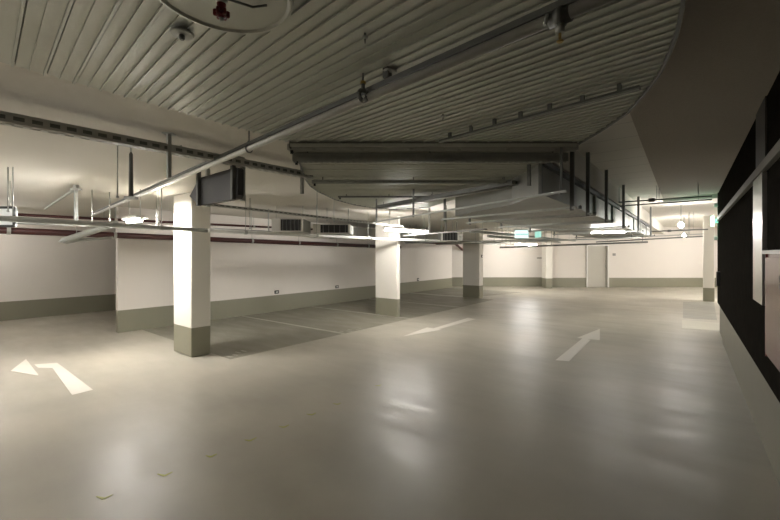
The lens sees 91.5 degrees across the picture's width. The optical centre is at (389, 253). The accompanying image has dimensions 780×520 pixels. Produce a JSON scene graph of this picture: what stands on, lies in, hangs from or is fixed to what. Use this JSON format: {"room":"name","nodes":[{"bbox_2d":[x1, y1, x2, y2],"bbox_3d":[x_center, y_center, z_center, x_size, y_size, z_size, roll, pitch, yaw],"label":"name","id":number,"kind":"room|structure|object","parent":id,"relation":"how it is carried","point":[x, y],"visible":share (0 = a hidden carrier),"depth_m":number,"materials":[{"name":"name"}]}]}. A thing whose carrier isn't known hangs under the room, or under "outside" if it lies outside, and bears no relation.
{"room":"parking garage","nodes":[
{"label":"parking garage","id":0,"kind":"room"},
{"bbox_2d":[0,216,115,320],"bbox_3d":[-6.148,0.320,13.269,0.400,2.560,23.000,0,0,39],"label":"wall","id":1,"kind":"structure","parent":0,"point":[41,275],"depth_m":9.81,"materials":[{"name":"white paint"}]},
{"bbox_2d":[116,207,451,332],"bbox_3d":[-1.314,0.320,13.012,0.140,2.560,13.550,0,0,39],"label":"wall","id":2,"kind":"structure","parent":0,"point":[244,277],"depth_m":10.14,"materials":[{"name":"white paint"}]},
{"bbox_2d":[0,0,680,233],"bbox_3d":[1.699,-1.175,12.741,13.300,0.649,32.000,0,0,39],"label":"ceiling","id":3,"kind":"structure","parent":0,"point":[262,83],"depth_m":2.15,"materials":[{"name":"white metal"}]},
{"bbox_2d":[6,167,9,211],"bbox_3d":[-4.215,-0.712,4.193,0.022,0.497,0.022,0,0,-29],"label":"rod","id":4,"kind":"object","parent":3,"relation":"hanging from","point":[7,210],"visible":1,"depth_m":4.19,"materials":[{"name":"metal"}]},
{"bbox_2d":[0,206,17,226],"bbox_3d":[-4.666,-0.637,4.494,0.512,0.645,0.063,0,0,0],"label":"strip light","id":5,"kind":"object","parent":3,"relation":"hanging from","point":[3,209],"visible":0.66,"depth_m":4.47,"materials":[{"name":"white plastic"}]},
{"bbox_2d":[44,185,81,225],"bbox_3d":[-5.701,-0.675,6.486,3.728,0.570,0.124,0,0,42],"label":"support post","id":6,"kind":"object","parent":3,"relation":"attached to","point":[75,189],"visible":1,"depth_m":5.28,"materials":[{"name":"metal"}]},
{"bbox_2d":[59,198,118,243],"bbox_3d":[-5.252,-0.570,6.825,1.283,0.780,0.452,0,0,15],"label":"drain pipe","id":7,"kind":"object","parent":3,"relation":"hanging from","point":[77,237],"visible":0.84,"depth_m":6.68,"materials":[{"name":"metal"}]},
{"bbox_2d":[0,167,207,231],"bbox_3d":[-4.155,-0.647,4.217,0.071,0.626,4.243,0,0,39],"label":"conduit","id":8,"kind":"object","parent":3,"relation":"hanging from","point":[12,218],"visible":0.95,"depth_m":4.71,"materials":[{"name":"metal"}]},
{"bbox_2d":[116,145,118,197],"bbox_3d":[-2.378,-0.724,3.316,0.022,0.471,0.022,0,0,-29],"label":"rod","id":9,"kind":"object","parent":3,"relation":"hanging from","point":[117,196],"visible":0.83,"depth_m":3.31,"materials":[{"name":"metal"}]},
{"bbox_2d":[124,148,137,199],"bbox_3d":[-2.263,-0.719,3.320,0.100,0.482,0.050,0,0,0],"label":"tension rod","id":10,"kind":"object","parent":3,"relation":"hanging from","point":[130,196],"visible":0.93,"depth_m":3.31,"materials":[{"name":"metal"}]},
{"bbox_2d":[121,189,147,222],"bbox_3d":[-3.871,-0.719,5.758,0.620,0.482,0.170,0,0,39],"label":"strip light","id":11,"kind":"object","parent":3,"relation":"hanging from","point":[135,218],"visible":0.96,"depth_m":5.62,"materials":[{"name":"white plastic"}]},
{"bbox_2d":[9,181,271,231],"bbox_3d":[-3.893,-0.680,6.333,0.205,0.560,4.341,0,0,39],"label":"cable tray","id":12,"kind":"object","parent":3,"relation":"hanging from","point":[9,181],"visible":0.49,"depth_m":5.60,"materials":[{"name":"metal"}]},
{"bbox_2d":[18,223,153,229],"bbox_3d":[-3.893,-0.413,6.333,0.200,0.025,4.340,0,0,39],"label":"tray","id":13,"kind":"object","parent":12,"relation":"on","point":[18,223],"depth_m":5.39,"materials":[{"name":"silver metal"}]},
{"bbox_2d":[18,222,271,231],"bbox_3d":[-3.815,-0.443,6.271,0.005,0.079,4.341,0,0,39],"label":"tray","id":14,"kind":"object","parent":12,"relation":"on","point":[18,222],"depth_m":5.61,"materials":[{"name":"silver metal"}]},
{"bbox_2d":[0,110,313,178],"bbox_3d":[-1.696,-0.844,3.159,0.089,0.094,2.639,0,0,39],"label":"channel","id":15,"kind":"object","parent":3,"relation":"attached to","point":[6,118],"visible":0.91,"depth_m":2.79,"materials":[{"name":"metal"}]},
{"bbox_2d":[18,213,312,229],"bbox_3d":[-4.766,-0.786,8.281,0.061,0.348,9.234,0,0,39],"label":"pipe","id":16,"kind":"object","parent":3,"relation":"hanging from","point":[19,214],"visible":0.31,"depth_m":7.32,"materials":[{"name":"metal"}]},
{"bbox_2d":[162,132,175,177],"bbox_3d":[-1.761,-0.783,3.027,0.078,0.354,0.066,0,0,0],"label":"post","id":17,"kind":"object","parent":3,"relation":"attached to","point":[169,135],"visible":1,"depth_m":3.02,"materials":[{"name":"metal"}]},
{"bbox_2d":[169,26,193,40],"bbox_3d":[-0.836,-0.882,1.527,0.088,0.044,0.088,0,0,39],"label":"rosette","id":18,"kind":"object","parent":3,"relation":"attached to","point":[181,33],"visible":1,"depth_m":1.51,"materials":[{"name":"metal"}]},
{"bbox_2d":[0,207,400,248],"bbox_3d":[-3.668,-0.580,9.808,0.137,0.760,12.972,0,0,39],"label":"pipe","id":19,"kind":"object","parent":3,"relation":"hanging from","point":[3,230],"visible":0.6,"depth_m":8.00,"materials":[{"name":"metal"}]},
{"bbox_2d":[190,156,245,206],"bbox_3d":[-1.787,-0.733,3.868,1.046,0.455,0.133,0,0,40],"label":"duct","id":20,"kind":"object","parent":3,"relation":"hanging from","point":[228,185],"visible":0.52,"depth_m":3.72,"materials":[{"name":"metal"}]},
{"bbox_2d":[159,0,293,33],"bbox_3d":[-0.543,-0.830,1.224,0.452,0.161,0.452,0,0,39],"label":"plate","id":21,"kind":"object","parent":3,"relation":"attached to","point":[229,16],"visible":1,"depth_m":1.33,"materials":[{"name":"metal"}]},
{"bbox_2d":[245,131,252,152],"bbox_3d":[-1.056,-0.858,2.847,0.022,0.205,0.062,0,0,39],"label":"hanger","id":22,"kind":"object","parent":3,"relation":"hanging from","point":[248,131],"visible":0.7,"depth_m":2.84,"materials":[{"name":"metal"}]},
{"bbox_2d":[91,0,614,215],"bbox_3d":[-2.196,-0.835,3.963,10.966,0.131,0.042,0,0,44],"label":"pipe","id":23,"kind":"object","parent":22,"relation":"hanging from","point":[532,23],"visible":1,"depth_m":1.69,"materials":[{"name":"metal"}]},
{"bbox_2d":[357,73,367,102],"bbox_3d":[-0.122,-0.826,1.884,0.059,0.148,0.073,0,0,39],"label":"clamp","id":24,"kind":"object","parent":23,"relation":"attached to","point":[362,89],"visible":0.98,"depth_m":1.89,"materials":[{"name":"metal"}]},
{"bbox_2d":[543,3,573,43],"bbox_3d":[0.562,-0.802,1.268,0.083,0.195,0.072,0,0,39],"label":"fitting","id":25,"kind":"object","parent":23,"relation":"attached to","point":[557,19],"visible":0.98,"depth_m":1.25,"materials":[{"name":"metal"}]},
{"bbox_2d":[208,201,370,239],"bbox_3d":[-1.578,-0.641,7.220,0.071,0.639,3.730,0,0,39],"label":"conduit","id":26,"kind":"object","parent":3,"relation":"hanging from","point":[245,231],"visible":0.91,"depth_m":6.75,"materials":[{"name":"metal"}]},
{"bbox_2d":[210,204,372,223],"bbox_3d":[-1.393,-0.633,6.252,0.064,0.075,3.310,0,0,39],"label":"channel","id":27,"kind":"object","parent":3,"relation":"hanging from","point":[213,205],"visible":0.95,"depth_m":5.91,"materials":[{"name":"metal"}]},
{"bbox_2d":[272,218,310,232],"bbox_3d":[-1.996,-0.699,7.750,0.604,0.522,0.740,0,0,0],"label":"box","id":28,"kind":"object","parent":3,"relation":"attached to","point":[287,225],"visible":0.94,"depth_m":7.41,"materials":[{"name":"grey metal"}]},
{"bbox_2d":[300,168,303,193],"bbox_3d":[-0.960,-0.807,4.146,0.032,0.306,0.029,0,0,39],"label":"post","id":29,"kind":"object","parent":3,"relation":"attached to","point":[301,179],"visible":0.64,"depth_m":4.14,"materials":[{"name":"metal"}]},
{"bbox_2d":[313,208,352,234],"bbox_3d":[-1.201,-0.690,8.150,0.760,0.539,0.740,0,0,0],"label":"box","id":30,"kind":"object","parent":3,"relation":"attached to","point":[327,229],"visible":0.84,"depth_m":7.81,"materials":[{"name":"grey metal"}]},
{"bbox_2d":[289,141,429,209],"bbox_3d":[-0.545,-0.885,5.225,1.133,0.080,4.288,0,0,21],"label":"trim","id":31,"kind":"structure","parent":3,"relation":"attached to","point":[289,141],"depth_m":5.49,"materials":[{"name":"metal"}]},
{"bbox_2d":[362,33,367,43],"bbox_3d":[-0.102,-0.882,1.552,0.024,0.044,0.024,0,0,39],"label":"rosette","id":32,"kind":"object","parent":3,"relation":"attached to","point":[364,37],"visible":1,"depth_m":1.55,"materials":[{"name":"metal"}]},
{"bbox_2d":[338,194,431,198],"bbox_3d":[-0.014,-0.849,5.438,1.460,0.132,0.030,0,0,0],"label":"rail","id":33,"kind":"object","parent":3,"relation":"attached to","point":[346,196],"visible":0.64,"depth_m":5.43,"materials":[{"name":"metal"}]},
{"bbox_2d":[383,68,396,76],"bbox_3d":[0.000,-0.882,1.848,0.072,0.044,0.072,0,0,39],"label":"rosette","id":34,"kind":"object","parent":3,"relation":"attached to","point":[392,71],"visible":0.77,"depth_m":1.83,"materials":[{"name":"metal"}]},
{"bbox_2d":[329,227,462,241],"bbox_3d":[0.694,-0.715,13.805,1.180,0.490,8.000,0,0,39],"label":"duct","id":35,"kind":"object","parent":3,"relation":"hanging from","point":[365,232],"visible":0.28,"depth_m":12.57,"materials":[{"name":"metal"}]},
{"bbox_2d":[383,209,427,232],"bbox_3d":[0.375,-0.716,8.378,1.255,0.488,0.100,0,0,-37],"label":"strip light","id":36,"kind":"object","parent":3,"relation":"hanging from","point":[386,228],"visible":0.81,"depth_m":8.27,"materials":[{"name":"white plastic"}]},
{"bbox_2d":[312,177,515,185],"bbox_3d":[0.260,-0.835,4.207,2.250,0.160,0.048,0,0,0],"label":"rail","id":37,"kind":"object","parent":3,"relation":"attached to","point":[322,181],"visible":0.93,"depth_m":4.19,"materials":[{"name":"metal"}]},
{"bbox_2d":[292,152,567,164],"bbox_3d":[0.336,-0.833,3.195,2.304,0.165,0.050,0,0,0],"label":"rail","id":38,"kind":"object","parent":3,"relation":"attached to","point":[307,157],"visible":0.94,"depth_m":3.17,"materials":[{"name":"metal"}]},
{"bbox_2d":[287,144,578,153],"bbox_3d":[0.345,-0.864,3.080,2.346,0.102,0.058,0,0,0],"label":"rail","id":39,"kind":"object","parent":3,"relation":"attached to","point":[293,149],"visible":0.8,"depth_m":3.06,"materials":[{"name":"metal"}]},
{"bbox_2d":[405,242,462,250],"bbox_3d":[2.324,-0.551,17.114,0.120,0.817,5.541,0,0,39],"label":"pipe","id":40,"kind":"object","parent":3,"relation":"hanging from","point":[457,245],"visible":0.32,"depth_m":17.52,"materials":[{"name":"metal"}]},
{"bbox_2d":[403,205,486,235],"bbox_3d":[0.974,-0.679,7.602,0.060,0.541,2.673,0,0,-29],"label":"cable tray","id":41,"kind":"object","parent":3,"relation":"hanging from","point":[446,205],"visible":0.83,"depth_m":7.46,"materials":[{"name":"grey metal"}]},
{"bbox_2d":[403,229,486,235],"bbox_3d":[0.974,-0.420,7.602,0.060,0.022,2.673,0,0,-29],"label":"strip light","id":42,"kind":"object","parent":41,"relation":"on","point":[473,229],"depth_m":7.39,"materials":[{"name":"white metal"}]},
{"bbox_2d":[371,218,520,243],"bbox_3d":[2.467,-0.637,12.020,0.071,0.647,9.162,0,0,39],"label":"pipe","id":43,"kind":"object","parent":3,"relation":"hanging from","point":[372,238],"visible":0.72,"depth_m":10.01,"materials":[{"name":"metal"}]},
{"bbox_2d":[377,178,517,209],"bbox_3d":[0.583,-0.803,5.251,0.097,0.133,2.695,0,0,-36],"label":"cable tray","id":44,"kind":"object","parent":3,"relation":"attached to","point":[490,187],"visible":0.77,"depth_m":4.89,"materials":[{"name":"metal"}]},
{"bbox_2d":[438,220,458,241],"bbox_3d":[1.658,-0.660,10.850,0.497,0.601,0.740,0,0,0],"label":"box","id":45,"kind":"object","parent":3,"relation":"hanging from","point":[448,237],"visible":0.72,"depth_m":10.51,"materials":[{"name":"grey metal"}]},
{"bbox_2d":[405,229,500,244],"bbox_3d":[2.724,-0.667,14.418,0.083,0.586,7.243,0,0,39],"label":"pipe","id":46,"kind":"object","parent":3,"relation":"hanging from","point":[461,229],"visible":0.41,"depth_m":14.40,"materials":[{"name":"metal"}]},
{"bbox_2d":[374,147,567,222],"bbox_3d":[0.585,-0.890,4.477,0.024,0.820,3.350,0,0,-29],"label":"hanger","id":47,"kind":"object","parent":3,"relation":"hanging from","point":[561,191],"visible":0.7,"depth_m":3.63,"materials":[{"name":"metal"}]},
{"bbox_2d":[404,222,559,243],"bbox_3d":[2.387,-0.653,11.164,4.920,0.614,0.032,0,0,39],"label":"pipe","id":48,"kind":"object","parent":3,"relation":"hanging from","point":[456,222],"visible":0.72,"depth_m":10.85,"materials":[{"name":"metal"}]},
{"bbox_2d":[442,152,581,220],"bbox_3d":[1.441,-0.892,4.926,0.049,0.815,2.014,0,0,-41],"label":"hanger","id":49,"kind":"object","parent":3,"relation":"hanging from","point":[572,207],"visible":0.92,"depth_m":4.30,"materials":[{"name":"metal"}]},
{"bbox_2d":[455,163,649,237],"bbox_3d":[4.381,-0.725,8.601,1.715,0.350,11.500,0,0,39],"label":"ventilation duct","id":50,"kind":"object","parent":49,"relation":"hanging from","point":[551,173],"visible":0.69,"depth_m":5.11,"materials":[{"name":"metal"}]},
{"bbox_2d":[590,228,626,233],"bbox_3d":[4.766,-0.513,8.307,0.700,0.113,0.050,0,0,33],"label":"strip light","id":51,"kind":"object","parent":50,"relation":"hanging from","point":[622,229],"visible":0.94,"depth_m":8.28,"materials":[{"name":"white plastic"}]},
{"bbox_2d":[514,227,528,237],"bbox_3d":[3.288,-0.679,9.500,0.338,0.561,0.080,0,0,0],"label":"emergency exit sign","id":52,"kind":"object","parent":3,"relation":"hanging from","point":[519,233],"visible":0.88,"depth_m":9.47,"materials":[{"name":"white plastic"}]},
{"bbox_2d":[469,220,575,241],"bbox_3d":[4.501,-0.706,11.518,0.071,0.507,8.990,0,0,39],"label":"pipe","id":53,"kind":"object","parent":3,"relation":"hanging from","point":[482,231],"visible":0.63,"depth_m":9.44,"materials":[{"name":"metal"}]},
{"bbox_2d":[487,231,560,242],"bbox_3d":[4.777,-0.697,12.821,0.083,0.526,6.922,0,0,39],"label":"pipe","id":54,"kind":"object","parent":3,"relation":"hanging from","point":[490,236],"visible":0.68,"depth_m":11.43,"materials":[{"name":"metal"}]},
{"bbox_2d":[515,243,536,245],"bbox_3d":[5.787,-0.662,16.170,1.200,0.595,0.100,0,0,-25],"label":"strip light","id":55,"kind":"object","parent":3,"relation":"hanging from","point":[532,244],"visible":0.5,"depth_m":16.16,"materials":[{"name":"white plastic"}]},
{"bbox_2d":[527,164,530,185],"bbox_3d":[1.329,-0.752,3.632,0.030,0.205,0.030,0,0,39],"label":"strut","id":56,"kind":"object","parent":3,"relation":"attached to","point":[528,165],"visible":1,"depth_m":3.62,"materials":[{"name":"metal"}]},
{"bbox_2d":[467,152,596,224],"bbox_3d":[1.942,-0.892,5.550,0.049,0.815,2.014,0,0,-41],"label":"hanger","id":57,"kind":"object","parent":3,"relation":"hanging from","point":[588,213],"visible":0.93,"depth_m":4.86,"materials":[{"name":"metal"}]},
{"bbox_2d":[535,231,540,237],"bbox_3d":[3.934,-0.518,10.100,0.050,0.160,0.320,0,0,0],"label":"emergency exit sign","id":58,"kind":"object","parent":3,"relation":"hanging from","point":[538,233],"visible":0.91,"depth_m":10.07,"materials":[{"name":"green plastic"}]},
{"bbox_2d":[436,227,639,244],"bbox_3d":[4.092,-0.644,11.847,6.213,0.632,0.036,0,0,39],"label":"pipe","id":59,"kind":"object","parent":3,"relation":"hanging from","point":[631,237],"visible":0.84,"depth_m":11.38,"materials":[{"name":"metal"}]},
{"bbox_2d":[439,83,640,142],"bbox_3d":[0.827,-0.872,2.406,0.032,0.070,1.296,0,0,-44],"label":"cable tray","id":60,"kind":"object","parent":3,"relation":"attached to","point":[620,91],"visible":0.87,"depth_m":2.27,"materials":[{"name":"metal"}]},
{"bbox_2d":[498,170,613,228],"bbox_3d":[2.756,-0.892,6.564,0.049,0.815,2.014,0,0,-41],"label":"hanger","id":61,"kind":"object","parent":3,"relation":"hanging from","point":[606,220],"visible":0.93,"depth_m":5.96,"materials":[{"name":"metal"}]},
{"bbox_2d":[500,231,647,247],"bbox_3d":[6.312,-0.596,13.655,4.912,0.729,0.060,0,0,39],"label":"pipe","id":62,"kind":"object","parent":3,"relation":"hanging from","point":[642,241],"visible":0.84,"depth_m":13.45,"materials":[{"name":"metal"}]},
{"bbox_2d":[528,185,629,232],"bbox_3d":[3.796,-0.892,7.844,0.049,0.815,2.034,0,0,-41],"label":"hanger","id":63,"kind":"object","parent":3,"relation":"hanging from","point":[623,186],"visible":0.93,"depth_m":7.20,"materials":[{"name":"metal"}]},
{"bbox_2d":[552,196,643,235],"bbox_3d":[5.005,-0.892,9.310,0.049,0.815,2.083,0,0,-41],"label":"hanger","id":64,"kind":"object","parent":3,"relation":"hanging from","point":[638,197],"visible":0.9,"depth_m":8.60,"materials":[{"name":"metal"}]},
{"bbox_2d":[575,207,654,238],"bbox_3d":[6.527,-0.892,11.166,0.048,0.815,2.132,0,0,-42],"label":"hanger","id":65,"kind":"object","parent":3,"relation":"hanging from","point":[576,237],"visible":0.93,"depth_m":10.58,"materials":[{"name":"metal"}]},
{"bbox_2d":[577,0,684,144],"bbox_3d":[-0.677,-0.912,0.641,6.431,0.060,1.498,0,0,-35],"label":"trim","id":66,"kind":"structure","parent":3,"relation":"attached to","point":[682,4],"depth_m":1.87,"materials":[{"name":"metal"}]},
{"bbox_2d":[373,222,403,226],"bbox_3d":[-0.079,-0.659,8.529,0.064,0.047,1.237,0,0,39],"label":"strip light","id":67,"kind":"object","parent":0,"point":[373,222],"visible":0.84,"depth_m":8.56,"materials":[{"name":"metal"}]},
{"bbox_2d":[0,287,779,519],"bbox_3d":[3.586,1.699,11.098,18.300,0.202,32.200,0,0,39],"label":"floor","id":68,"kind":"structure","parent":0,"point":[479,418],"depth_m":3.74,"materials":[{"name":"grey concrete"}]},
{"bbox_2d":[11,359,92,394],"bbox_3d":[-4.579,1.597,5.022,2.426,0.002,0.497,0,0,39],"label":"turn arrow","id":69,"kind":"object","parent":68,"relation":"on","point":[72,383],"visible":1,"depth_m":5.08,"materials":[{"name":"white paint"}]},
{"bbox_2d":[174,192,209,356],"bbox_3d":[-3.219,0.320,6.174,0.650,2.560,0.300,0,0,39],"label":"concrete pillar","id":70,"kind":"structure","parent":68,"relation":"on","point":[191,249],"depth_m":5.99,"materials":[{"name":"white paint"}]},
{"bbox_2d":[243,316,343,333],"bbox_3d":[-2.361,1.597,8.704,3.584,0.002,0.070,0,0,37],"label":"parking line","id":71,"kind":"object","parent":68,"relation":"on","point":[243,316],"visible":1,"depth_m":8.48,"materials":[{"name":"white paint"}]},
{"bbox_2d":[312,306,409,318],"bbox_3d":[-0.941,1.597,10.475,3.584,0.002,0.070,0,0,37],"label":"parking line","id":72,"kind":"object","parent":68,"relation":"on","point":[312,306],"visible":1,"depth_m":10.37,"materials":[{"name":"white paint"}]},
{"bbox_2d":[376,216,399,316],"bbox_3d":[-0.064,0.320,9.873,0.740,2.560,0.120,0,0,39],"label":"concrete pillar","id":73,"kind":"structure","parent":68,"relation":"on","point":[387,252],"depth_m":9.80,"materials":[{"name":"white paint"}]},
{"bbox_2d":[402,318,473,336],"bbox_3d":[1.147,1.597,8.385,0.379,0.002,2.771,0,0,39],"label":"direction arrow","id":74,"kind":"object","parent":68,"relation":"on","point":[427,329],"visible":1,"depth_m":8.14,"materials":[{"name":"white paint"}]},
{"bbox_2d":[463,227,482,297],"bbox_3d":[3.051,0.320,14.002,0.670,2.560,0.300,0,0,39],"label":"concrete pillar","id":75,"kind":"structure","parent":68,"relation":"on","point":[472,260],"depth_m":13.87,"materials":[{"name":"white paint"}]},
{"bbox_2d":[542,234,551,287],"bbox_3d":[7.463,0.300,18.063,0.300,2.600,0.500,0,0,0],"label":"concrete pillar","id":76,"kind":"structure","parent":68,"relation":"on","point":[546,251],"depth_m":17.81,"materials":[{"name":"white paint"}]},
{"bbox_2d":[556,329,599,360],"bbox_3d":[3.515,1.597,6.879,0.376,0.002,3.117,0,0,39],"label":"direction arrow","id":77,"kind":"object","parent":68,"relation":"on","point":[569,354],"visible":1,"depth_m":6.63,"materials":[{"name":"white paint"}]},
{"bbox_2d":[703,215,714,301],"bbox_3d":[10.845,0.150,12.934,0.297,2.900,0.350,0,0,39],"label":"concrete pillar","id":78,"kind":"structure","parent":68,"relation":"on","point":[708,236],"depth_m":12.80,"materials":[{"name":"white paint"}]},
{"bbox_2d":[452,234,541,286],"bbox_3d":[5.034,0.150,18.813,5.157,2.900,0.300,0,0,0],"label":"wall","id":79,"kind":"structure","parent":0,"point":[502,267],"depth_m":18.66,"materials":[{"name":"white paint"}]},
{"bbox_2d":[552,227,716,286],"bbox_3d":[14.578,0.150,18.613,14.217,2.900,0.600,0,0,0],"label":"wall","id":80,"kind":"structure","parent":0,"point":[675,262],"depth_m":18.31,"materials":[{"name":"white paint"}]},
{"bbox_2d":[586,238,607,244],"bbox_3d":[9.986,-0.860,18.463,1.080,0.880,0.300,0,0,0],"label":"lintel","id":81,"kind":"object","parent":80,"relation":"in","point":[587,241],"visible":0.14,"depth_m":18.31,"materials":[{"name":"white paint"}]},
{"bbox_2d":[586,245,608,286],"bbox_3d":[9.986,0.580,18.348,1.082,2.040,0.190,0,0,0],"label":"door","id":82,"kind":"structure","parent":80,"relation":"in","point":[597,256],"depth_m":18.39,"materials":[{"name":"white paint"}]},
{"bbox_2d":[578,0,779,226],"bbox_3d":[8.387,-1.380,7.374,6.150,0.240,32.000,0,0,39],"label":"ceiling","id":83,"kind":"structure","parent":0,"point":[695,120],"depth_m":3.41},
{"bbox_2d":[538,163,542,193],"bbox_3d":[1.430,-0.935,3.610,0.030,0.730,0.030,0,0,39],"label":"strut","id":84,"kind":"object","parent":83,"relation":"hanging from","point":[540,166],"visible":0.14,"depth_m":3.60,"materials":[{"name":"metal"}]},
{"bbox_2d":[596,212,702,242],"bbox_3d":[8.402,-0.852,12.491,2.915,0.896,0.040,0,0,39],"label":"pipe","id":85,"kind":"object","parent":83,"relation":"hanging from","point":[688,212],"visible":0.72,"depth_m":12.25,"materials":[{"name":"metal"}]},
{"bbox_2d":[616,212,703,237],"bbox_3d":[8.435,-0.910,12.464,2.875,0.781,0.032,0,0,39],"label":"pipe","id":86,"kind":"object","parent":83,"relation":"hanging from","point":[689,212],"visible":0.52,"depth_m":11.86,"materials":[{"name":"metal"}]},
{"bbox_2d":[619,186,711,202],"bbox_3d":[4.915,-1.133,7.004,1.562,0.335,0.097,0,0,33],"label":"pipe","id":87,"kind":"object","parent":83,"relation":"hanging from","point":[649,199],"visible":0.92,"depth_m":6.99,"materials":[{"name":"metal"}]},
{"bbox_2d":[620,184,711,206],"bbox_3d":[5.089,-1.124,7.187,1.526,0.351,0.024,0,0,40],"label":"pipe","id":88,"kind":"object","parent":83,"relation":"hanging from","point":[698,184],"visible":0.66,"depth_m":7.02,"materials":[{"name":"metal"}]},
{"bbox_2d":[652,229,707,231],"bbox_3d":[8.496,-1.000,12.415,2.905,0.600,0.098,0,0,39],"label":"pipe","id":89,"kind":"object","parent":83,"relation":"hanging from","point":[687,229],"visible":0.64,"depth_m":11.94,"materials":[{"name":"metal"}]},
{"bbox_2d":[717,71,779,402],"bbox_3d":[2.233,-0.138,1.798,0.300,2.325,15.605,0,0,38],"label":"wall","id":90,"kind":"structure","parent":0,"point":[735,299],"depth_m":4.01,"materials":[{"name":"black paint"}]},
{"bbox_2d":[663,193,716,205],"bbox_3d":[8.754,-1.250,7.367,5.570,0.100,0.950,0,0,39],"label":"trim","id":91,"kind":"structure","parent":90,"relation":"attached to","point":[714,196],"depth_m":8.61,"materials":[{"name":"white paint"}]},
{"bbox_2d":[711,216,717,225],"bbox_3d":[6.726,-0.680,7.873,0.120,0.190,0.340,0,0,39],"label":"exit sign","id":92,"kind":"object","parent":90,"relation":"attached to","point":[713,220],"visible":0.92,"depth_m":7.78,"materials":[{"name":"white plastic"}]},
{"bbox_2d":[716,272,719,285],"bbox_3d":[6.457,0.485,7.480,0.053,0.270,0.250,0,0,39],"label":"alarm box","id":93,"kind":"object","parent":90,"relation":"attached to","point":[717,273],"visible":0.86,"depth_m":7.39,"materials":[{"name":"black plastic"}]},
{"bbox_2d":[720,307,721,336],"bbox_3d":[6.509,1.312,7.246,0.294,0.575,1.150,0,0,39],"label":"trim","id":94,"kind":"structure","parent":90,"relation":"attached to","point":[720,307],"depth_m":7.36,"materials":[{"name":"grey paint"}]},
{"bbox_2d":[716,139,779,220],"bbox_3d":[3.982,-0.700,4.305,0.035,0.072,8.701,0,0,38],"label":"rail","id":95,"kind":"object","parent":90,"relation":"attached to","point":[773,155],"depth_m":3.29,"materials":[{"name":"grey metal"}]},
{"bbox_2d":[753,172,766,304],"bbox_3d":[3.151,-0.122,3.239,0.030,1.065,0.530,0,0,38],"label":"strip","id":96,"kind":"object","parent":90,"relation":"attached to","point":[760,183],"visible":0.93,"depth_m":3.15,"materials":[{"name":"silver metal"}]},
{"bbox_2d":[756,96,766,167],"bbox_3d":[3.158,-1.002,3.234,0.012,0.515,0.530,0,0,38],"label":"strip","id":97,"kind":"object","parent":90,"relation":"attached to","point":[761,116],"visible":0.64,"depth_m":3.18,"materials":[{"name":"black metal"}]},
{"bbox_2d":[762,250,779,371],"bbox_3d":[2.460,0.352,2.393,0.085,0.755,0.832,0,0,39],"label":"wall panel","id":98,"kind":"object","parent":90,"relation":"attached to","point":[772,257],"visible":1,"depth_m":2.47,"materials":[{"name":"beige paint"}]},
{"bbox_3d":[7.277,0.150,4.545,4.340,2.900,0.200,0,0,39],"label":"wall","id":99,"kind":"structure","parent":0,"visible":0},
{"bbox_2d":[722,311,779,485],"bbox_3d":[1.786,1.312,1.227,0.300,0.575,14.155,0,0,38],"label":"baseboard","id":100,"kind":"structure","parent":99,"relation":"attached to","point":[763,405],"depth_m":3.44,"materials":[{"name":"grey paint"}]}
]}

